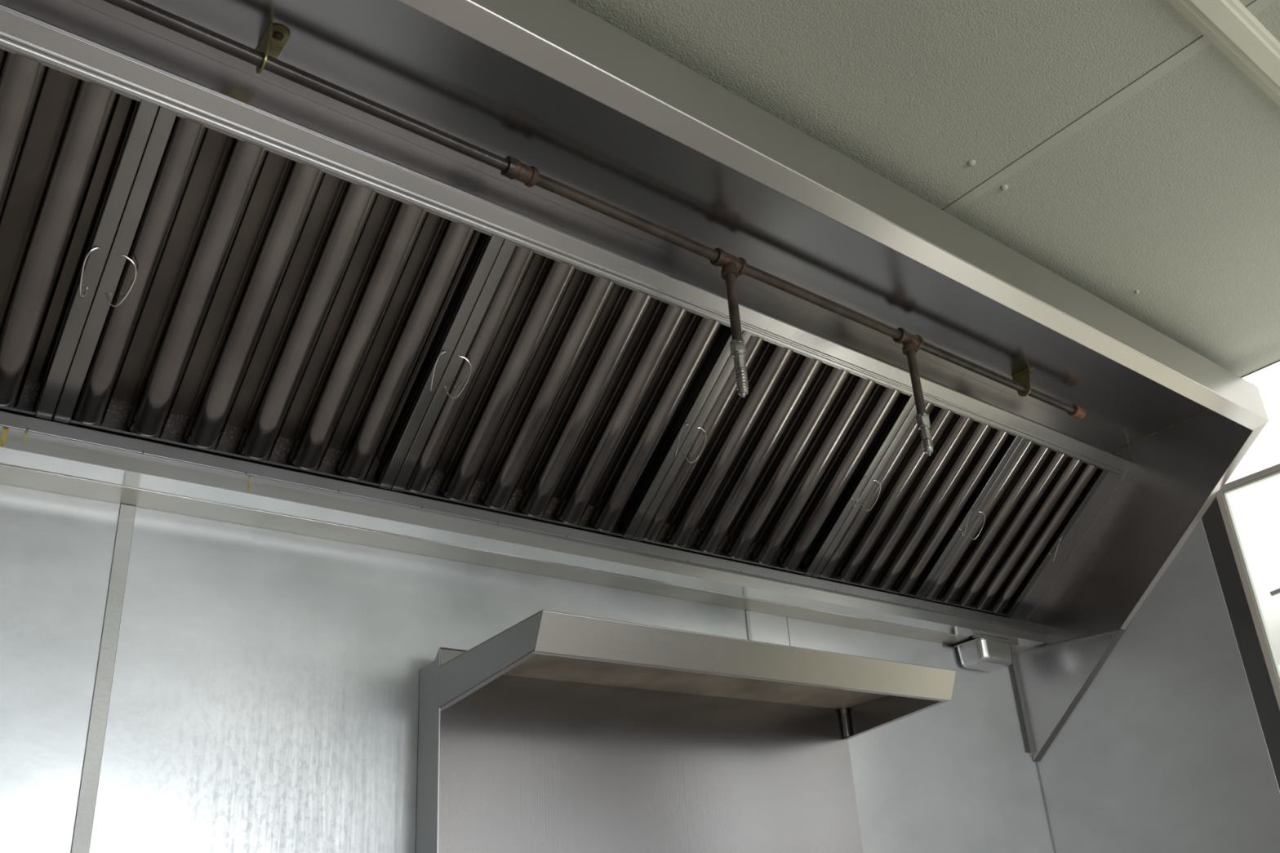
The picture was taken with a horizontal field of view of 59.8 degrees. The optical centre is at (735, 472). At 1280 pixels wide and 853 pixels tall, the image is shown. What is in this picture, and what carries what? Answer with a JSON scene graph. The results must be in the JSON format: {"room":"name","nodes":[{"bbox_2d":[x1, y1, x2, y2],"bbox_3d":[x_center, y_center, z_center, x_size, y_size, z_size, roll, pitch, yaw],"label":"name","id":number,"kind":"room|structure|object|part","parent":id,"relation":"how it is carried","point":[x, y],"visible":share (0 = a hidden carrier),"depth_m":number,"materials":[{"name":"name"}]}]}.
{"room":"commercial kitchen","nodes":[
{"label":"commercial kitchen","id":0,"kind":"room"},
{"bbox_2d":[568,0,1279,377],"bbox_3d":[0.413,-1.179,0.434,4.738,0.020,4.204,15,-32,-39],"label":"ceiling","id":1,"kind":"structure","parent":0,"point":[1171,195],"depth_m":1.79,"materials":[{"name":"white paint"}]},
{"bbox_2d":[967,160,975,166],"bbox_3d":[0.399,-0.521,1.868,0.015,0.006,0.015,15,-32,-39],"label":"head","id":2,"kind":"object","parent":1,"relation":"attached to","point":[971,162],"visible":1,"depth_m":1.86},
{"bbox_2d":[1000,184,1008,191],"bbox_3d":[0.471,-0.497,1.938,0.015,0.006,0.015,15,-32,-39],"label":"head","id":3,"kind":"object","parent":1,"relation":"attached to","point":[1004,187],"visible":1,"depth_m":1.93},
{"bbox_2d":[942,0,1276,214],"bbox_3d":[1.240,-0.946,1.123,0.025,0.001,4.200,15,-32,-39],"label":"trim","id":4,"kind":"structure","parent":1,"relation":"attached to","point":[1257,6],"depth_m":1.79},
{"bbox_2d":[1165,0,1279,107],"bbox_3d":[-0.137,-0.890,0.904,4.607,0.019,0.066,15,-32,-39],"label":"ceiling trim","id":5,"kind":"structure","parent":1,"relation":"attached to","point":[1228,25],"depth_m":1.64,"materials":[{"name":"beige paint"}]},
{"bbox_2d":[1240,360,1279,377],"bbox_3d":[1.491,-0.373,2.457,0.002,0.002,1.049,15,-32,-39],"label":"trim","id":6,"kind":"structure","parent":1,"relation":"attached to","point":[1279,360],"depth_m":2.68,"materials":[{"name":"silver metal"}]},
{"bbox_3d":[2.231,0.517,1.303,0.014,2.699,4.204,15,-32,-39],"label":"wall","id":7,"kind":"structure","parent":0,"visible":0},
{"bbox_2d":[1036,518,1279,852],"bbox_3d":[1.059,1.306,2.425,0.004,2.400,0.600,15,-32,-39],"label":"wall panel","id":8,"kind":"object","parent":7,"relation":"attached to","point":[1165,750],"visible":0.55,"depth_m":2.67,"materials":[{"name":"silver metal"}]},
{"bbox_2d":[1201,497,1279,790],"bbox_3d":[1.270,1.169,2.218,0.003,2.440,0.051,15,-32,-39],"label":"trim","id":9,"kind":"structure","parent":7,"relation":"attached to","point":[1262,691],"depth_m":2.58,"materials":[{"name":"metal"}]},
{"bbox_2d":[1216,463,1279,710],"bbox_3d":[1.601,0.544,2.059,0.044,1.524,1.049,15,-32,-39],"label":"window","id":10,"kind":"structure","parent":7,"relation":"in","point":[1245,575],"depth_m":2.61,"materials":[{"name":"paint"}]},
{"bbox_2d":[1225,361,1279,484],"bbox_3d":[1.511,-0.262,2.415,0.020,0.243,1.049,15,-32,-39],"label":"window","id":11,"kind":"structure","parent":7,"relation":"in","point":[1264,453],"depth_m":2.64,"materials":[{"name":"white"}]},
{"bbox_3d":[0.629,1.291,-0.718,4.618,0.050,4.200,15,-32,-39],"label":"floor","id":12,"kind":"structure","parent":0,"visible":0},
{"bbox_2d":[415,609,955,852],"bbox_3d":[0.050,1.257,1.615,0.954,2.023,0.379,15,-32,-39],"label":"shelf","id":13,"kind":"object","parent":12,"relation":"on","point":[555,732],"visible":1,"depth_m":1.94,"materials":[{"name":"metal"}]},
{"bbox_3d":[-0.408,1.216,1.418,0.001,2.022,0.069,15,-32,-39],"label":"panel","id":14,"kind":"part","parent":13,"relation":"part of","materials":[{"name":"metal"}]},
{"bbox_3d":[-0.374,0.287,1.679,0.001,0.072,0.308,15,-32,-39],"label":"shelf","id":15,"kind":"part","parent":13,"relation":"part of","materials":[{"name":"metal"}]},
{"bbox_3d":[-0.051,1.313,1.718,0.950,2.023,0.070,15,-32,-39],"label":"panel","id":16,"kind":"part","parent":13,"relation":"part of","materials":[{"name":"metal"}]},
{"bbox_3d":[-0.019,0.375,1.982,0.952,0.056,0.310,15,-32,-39],"label":"shelf","id":17,"kind":"part","parent":13,"relation":"part of","materials":[{"name":"metal"}]},
{"bbox_3d":[0.235,0.533,2.365,0.017,0.062,0.017,15,-32,-39],"label":"corner post","id":18,"kind":"part","parent":13,"relation":"part of","materials":[{"name":"metal"}]},
{"bbox_3d":[0.337,0.482,2.278,0.001,0.072,0.308,15,-32,-39],"label":"shelf","id":19,"kind":"part","parent":13,"relation":"part of","materials":[{"name":"metal"}]},
{"bbox_3d":[-0.864,0.846,1.317,4.768,2.699,0.116,15,-32,-39],"label":"wall","id":20,"kind":"structure","parent":0,"visible":0},
{"bbox_2d":[0,483,120,852],"bbox_3d":[-1.695,0.754,0.452,2.396,2.320,0.004,15,-32,-39],"label":"wall panel","id":21,"kind":"object","parent":20,"relation":"attached to","point":[56,549],"visible":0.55,"depth_m":1.49,"materials":[{"name":"silver metal"}]},
{"bbox_2d":[71,503,136,852],"bbox_3d":[-0.789,1.050,1.183,0.021,2.206,0.002,15,-32,-39],"label":"strip","id":22,"kind":"object","parent":20,"relation":"attached to","point":[83,825],"visible":1,"depth_m":1.52,"materials":[{"name":"metal"}]},
{"bbox_2d":[88,506,748,852],"bbox_3d":[-0.337,1.125,1.596,1.229,2.320,0.004,15,-32,-39],"label":"wall panel","id":23,"kind":"object","parent":20,"relation":"attached to","point":[264,696],"visible":0.57,"depth_m":1.69,"materials":[{"name":"silver metal"}]},
{"bbox_2d":[0,0,1268,654],"bbox_3d":[-0.264,-0.196,1.772,3.417,0.478,0.820,15,-32,-39],"label":"exhaust hood","id":24,"kind":"object","parent":20,"relation":"attached to","point":[555,87],"depth_m":1.79,"materials":[{"name":"metal"}]},
{"bbox_2d":[0,44,159,419],"bbox_3d":[-1.039,-0.333,1.334,0.499,0.319,0.402,15,-32,-39],"label":"grease filter","id":25,"kind":"object","parent":24,"relation":"on","point":[63,133],"visible":0.96,"depth_m":1.43,"materials":[{"name":"metal"}]},
{"bbox_3d":[-1.144,-0.144,1.397,0.459,0.040,0.020,15,-69,-39],"label":"rail","id":26,"kind":"part","parent":25,"relation":"part of","materials":[{"name":"metal"}]},
{"bbox_3d":[-0.934,-0.523,1.270,0.459,0.040,0.018,15,-69,-39],"label":"rail","id":27,"kind":"part","parent":25,"relation":"part of","materials":[{"name":"metal"}]},
{"bbox_3d":[-0.853,-0.265,1.459,0.016,0.029,0.069,15,-69,-39],"label":"handle","id":28,"kind":"part","parent":25,"relation":"part of","materials":[{"name":"metal"}]},
{"bbox_3d":[-0.860,-0.284,1.485,0.021,0.044,0.470,15,-69,-39],"label":"rail","id":29,"kind":"part","parent":25,"relation":"part of","materials":[{"name":"metal"}]},
{"bbox_3d":[-0.598,-0.533,1.404,0.002,0.061,0.046,15,-32,-39],"label":"hanger plate","id":30,"kind":"part","parent":24,"relation":"part of","materials":[{"name":"yellow metal"}]},
{"bbox_3d":[-0.598,-0.526,1.420,0.027,0.061,0.076,15,-32,-39],"label":"pipe bracket","id":31,"kind":"part","parent":24,"relation":"part of","materials":[{"name":"gold metal"}]},
{"bbox_2d":[52,106,504,489],"bbox_3d":[-0.665,-0.231,1.649,0.499,0.319,0.402,15,-32,-39],"label":"grease filter","id":32,"kind":"object","parent":24,"relation":"on","point":[251,300],"visible":0.98,"depth_m":1.62,"materials":[{"name":"metal"}]},
{"bbox_3d":[-0.844,-0.280,1.499,0.021,0.044,0.470,15,-69,-39],"label":"rail","id":33,"kind":"part","parent":32,"relation":"part of","materials":[{"name":"metal"}]},
{"bbox_3d":[-0.822,-0.257,1.486,0.027,0.029,0.069,15,-69,-39],"label":"handle","id":34,"kind":"part","parent":32,"relation":"part of","materials":[{"name":"metal"}]},
{"bbox_3d":[-0.770,-0.042,1.713,0.459,0.040,0.020,15,-69,-39],"label":"rail","id":35,"kind":"part","parent":32,"relation":"part of","materials":[{"name":"metal"}]},
{"bbox_3d":[-0.559,-0.421,1.586,0.459,0.040,0.018,15,-69,-39],"label":"rail","id":36,"kind":"part","parent":32,"relation":"part of","materials":[{"name":"metal"}]},
{"bbox_3d":[-0.479,-0.163,1.775,0.016,0.029,0.069,15,-69,-39],"label":"handle","id":37,"kind":"part","parent":32,"relation":"part of","materials":[{"name":"metal"}]},
{"bbox_3d":[-0.486,-0.182,1.800,0.021,0.044,0.470,15,-69,-39],"label":"rail","id":38,"kind":"part","parent":32,"relation":"part of","materials":[{"name":"metal"}]},
{"bbox_2d":[391,238,742,539],"bbox_3d":[-0.290,-0.129,1.965,0.499,0.319,0.402,15,-32,-39],"label":"grease filter","id":39,"kind":"object","parent":24,"relation":"on","point":[568,394],"visible":0.94,"depth_m":1.95,"materials":[{"name":"metal"}]},
{"bbox_3d":[-0.469,-0.177,1.814,0.021,0.044,0.470,15,-69,-39],"label":"rail","id":40,"kind":"part","parent":39,"relation":"part of","materials":[{"name":"metal"}]},
{"bbox_3d":[-0.448,-0.154,1.801,0.027,0.029,0.069,15,-69,-39],"label":"handle","id":41,"kind":"part","parent":39,"relation":"part of","materials":[{"name":"metal"}]},
{"bbox_3d":[-0.396,0.060,2.028,0.459,0.040,0.020,15,-69,-39],"label":"rail","id":42,"kind":"part","parent":39,"relation":"part of","materials":[{"name":"metal"}]},
{"bbox_3d":[-0.185,-0.319,1.901,0.459,0.040,0.018,15,-69,-39],"label":"rail","id":43,"kind":"part","parent":39,"relation":"part of","materials":[{"name":"metal"}]},
{"bbox_3d":[-0.112,-0.080,2.115,0.021,0.044,0.470,15,-69,-39],"label":"rail","id":44,"kind":"part","parent":39,"relation":"part of","materials":[{"name":"metal"}]},
{"bbox_3d":[-0.105,-0.061,2.090,0.016,0.029,0.069,15,-69,-39],"label":"handle","id":45,"kind":"part","parent":39,"relation":"part of","materials":[{"name":"metal"}]},
{"bbox_2d":[102,0,1085,455],"bbox_3d":[-0.278,-0.324,1.608,2.936,0.279,0.031,15,-32,-39],"label":"pipe","id":46,"kind":"object","parent":24,"relation":"attached to","point":[732,266],"visible":1,"depth_m":1.75,"materials":[{"name":"brown metal"}]},
{"bbox_3d":[-0.136,-0.484,1.701,3.400,0.002,0.342,15,-32,-39],"label":"roof panel","id":47,"kind":"part","parent":24,"relation":"part of","materials":[{"name":"metal"}]},
{"bbox_2d":[631,330,915,576],"bbox_3d":[0.084,-0.026,2.280,0.499,0.319,0.402,15,-32,-39],"label":"grease filter","id":48,"kind":"object","parent":24,"relation":"on","point":[770,477],"visible":0.94,"depth_m":2.27,"materials":[{"name":"metal"}]},
{"bbox_3d":[-0.095,-0.075,2.129,0.021,0.044,0.470,15,-69,-39],"label":"rail","id":49,"kind":"part","parent":48,"relation":"part of","materials":[{"name":"metal"}]},
{"bbox_3d":[-0.074,-0.052,2.116,0.027,0.029,0.069,15,-69,-39],"label":"handle","id":50,"kind":"part","parent":48,"relation":"part of","materials":[{"name":"metal"}]},
{"bbox_3d":[-0.021,0.163,2.344,0.459,0.040,0.020,15,-69,-39],"label":"rail","id":51,"kind":"part","parent":48,"relation":"part of","materials":[{"name":"metal"}]},
{"bbox_3d":[0.189,-0.216,2.217,0.459,0.040,0.018,15,-69,-39],"label":"rail","id":52,"kind":"part","parent":48,"relation":"part of","materials":[{"name":"metal"}]},
{"bbox_3d":[0.263,0.022,2.431,0.021,0.044,0.470,15,-69,-39],"label":"rail","id":53,"kind":"part","parent":48,"relation":"part of","materials":[{"name":"metal"}]},
{"bbox_3d":[0.270,0.042,2.405,0.016,0.029,0.069,15,-69,-39],"label":"handle","id":54,"kind":"part","parent":48,"relation":"part of","materials":[{"name":"metal"}]},
{"bbox_2d":[811,400,1022,598],"bbox_3d":[0.413,0.064,2.557,0.378,0.319,0.402,15,-32,-39],"label":"grease filter","id":55,"kind":"object","parent":24,"relation":"on","point":[915,505],"visible":0.92,"depth_m":2.55,"materials":[{"name":"metal"}]},
{"bbox_3d":[0.279,0.027,2.445,0.021,0.044,0.470,15,-69,-39],"label":"rail","id":56,"kind":"part","parent":55,"relation":"part of","materials":[{"name":"metal"}]},
{"bbox_3d":[0.308,0.252,2.621,0.338,0.040,0.020,15,-69,-39],"label":"rail","id":57,"kind":"part","parent":55,"relation":"part of","materials":[{"name":"metal"}]},
{"bbox_3d":[0.301,0.050,2.432,0.027,0.029,0.069,15,-69,-39],"label":"handle","id":58,"kind":"part","parent":55,"relation":"part of","materials":[{"name":"metal"}]},
{"bbox_3d":[0.547,0.100,2.670,0.021,0.044,0.470,15,-69,-39],"label":"rail","id":59,"kind":"part","parent":55,"relation":"part of","materials":[{"name":"metal"}]},
{"bbox_3d":[0.553,0.119,2.644,0.016,0.029,0.069,15,-69,-39],"label":"handle","id":60,"kind":"part","parent":55,"relation":"part of","materials":[{"name":"metal"}]},
{"bbox_3d":[0.518,-0.127,2.494,0.338,0.040,0.018,15,-69,-39],"label":"rail","id":61,"kind":"part","parent":55,"relation":"part of","materials":[{"name":"metal"}]},
{"bbox_2d":[942,633,1018,671],"bbox_3d":[0.637,0.467,2.846,0.190,0.063,0.098,15,-32,-39],"label":"cup","id":62,"kind":"object","parent":24,"relation":"hanging from","point":[984,653],"visible":1,"depth_m":2.82,"materials":[{"name":"metal"}]},
{"bbox_3d":[0.605,0.459,2.887,0.190,0.009,0.007,15,-32,-39],"label":"slide rail","id":63,"kind":"part","parent":62,"relation":"part of","materials":[{"name":"metal"}]},
{"bbox_3d":[0.664,0.426,2.827,0.190,0.009,0.007,15,-32,-39],"label":"slide rail","id":64,"kind":"part","parent":62,"relation":"part of","materials":[{"name":"metal"}]},
{"bbox_2d":[920,437,1109,617],"bbox_3d":[0.697,0.141,2.796,0.378,0.319,0.402,15,-32,-39],"label":"grease filter","id":65,"kind":"object","parent":24,"relation":"on","point":[1037,486],"visible":0.93,"depth_m":2.79,"materials":[{"name":"metal"}]},
{"bbox_3d":[0.592,0.330,2.860,0.338,0.040,0.020,15,-69,-39],"label":"rail","id":66,"kind":"part","parent":65,"relation":"part of","materials":[{"name":"metal"}]},
{"bbox_3d":[0.563,0.104,2.684,0.021,0.044,0.470,15,-69,-39],"label":"rail","id":67,"kind":"part","parent":65,"relation":"part of","materials":[{"name":"metal"}]},
{"bbox_3d":[0.584,0.128,2.671,0.027,0.029,0.069,15,-69,-39],"label":"handle","id":68,"kind":"part","parent":65,"relation":"part of","materials":[{"name":"metal"}]},
{"bbox_3d":[0.830,0.177,2.909,0.021,0.044,0.470,15,-69,-39],"label":"rail","id":69,"kind":"part","parent":65,"relation":"part of","materials":[{"name":"metal"}]},
{"bbox_3d":[0.837,0.197,2.883,0.016,0.029,0.069,15,-69,-39],"label":"handle","id":70,"kind":"part","parent":65,"relation":"part of","materials":[{"name":"metal"}]},
{"bbox_3d":[0.802,-0.049,2.733,0.338,0.040,0.018,15,-69,-39],"label":"rail","id":71,"kind":"part","parent":65,"relation":"part of","materials":[{"name":"metal"}]},
{"bbox_3d":[0.645,-0.194,2.451,0.027,0.061,0.050,15,-32,-39],"label":"pipe bracket","id":72,"kind":"part","parent":24,"relation":"part of","materials":[{"name":"gold metal"}]},
{"bbox_3d":[0.865,0.193,2.933,0.070,0.309,0.396,15,-32,-39],"label":"filler plate","id":73,"kind":"part","parent":24,"relation":"part of","materials":[{"name":"metal"}]},
{"bbox_2d":[1008,629,1124,761],"bbox_3d":[0.872,0.564,2.850,0.041,0.294,0.334,15,-32,-39],"label":"skirt","id":74,"kind":"object","parent":24,"relation":"attached to","point":[1048,682],"visible":0.92,"depth_m":2.90,"materials":[{"name":"metal"}]},
{"bbox_3d":[1.002,0.150,2.841,0.001,0.473,0.818,15,-32,-39],"label":"panel","id":75,"kind":"part","parent":24,"relation":"part of","materials":[{"name":"metal"}]},
{"bbox_2d":[745,609,751,640],"bbox_3d":[0.131,1.301,1.958,0.010,2.206,0.002,15,-32,-39],"label":"strip","id":76,"kind":"object","parent":20,"relation":"attached to","point":[747,612],"visible":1,"depth_m":2.39,"materials":[{"name":"metal"}]},
{"bbox_2d":[749,610,790,646],"bbox_3d":[0.169,1.263,2.022,0.119,2.320,0.004,15,-32,-39],"label":"wall panel","id":77,"kind":"object","parent":20,"relation":"attached to","point":[765,628],"visible":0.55,"depth_m":2.43,"materials":[{"name":"silver metal"}]},
{"bbox_2d":[786,617,1053,852],"bbox_3d":[0.538,1.364,2.333,0.866,2.320,0.004,15,-32,-39],"label":"wall panel","id":78,"kind":"object","parent":20,"relation":"attached to","point":[956,775],"visible":0.45,"depth_m":2.67,"materials":[{"name":"silver metal"}]},
{"bbox_2d":[1035,762,1055,852],"bbox_3d":[0.883,1.633,2.521,0.003,1.918,0.003,15,-32,-39],"label":"bead","id":79,"kind":"object","parent":20,"relation":"attached to","point":[1036,762],"visible":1,"depth_m":2.86,"materials":[{"name":"metal"}]},
{"label":"outside","id":80,"kind":"structure","parent":0,"visible":0},
{"bbox_2d":[1226,475,1279,666],"bbox_3d":[3.567,-0.311,3.614,4.348,0.070,6.500,15,-32,-39],"label":"window","id":81,"kind":"structure","parent":80,"point":[1260,544],"depth_m":4.55,"materials":[{"name":"glass"}]},
{"bbox_2d":[1270,587,1279,595],"bbox_3d":[1.378,0.305,2.820,0.012,0.014,0.026,15,-32,-39],"label":"hook","id":82,"kind":"object","parent":81,"relation":"hanging from","point":[1275,592],"visible":1,"depth_m":2.82,"materials":[{"name":"grey metal"}]}
]}

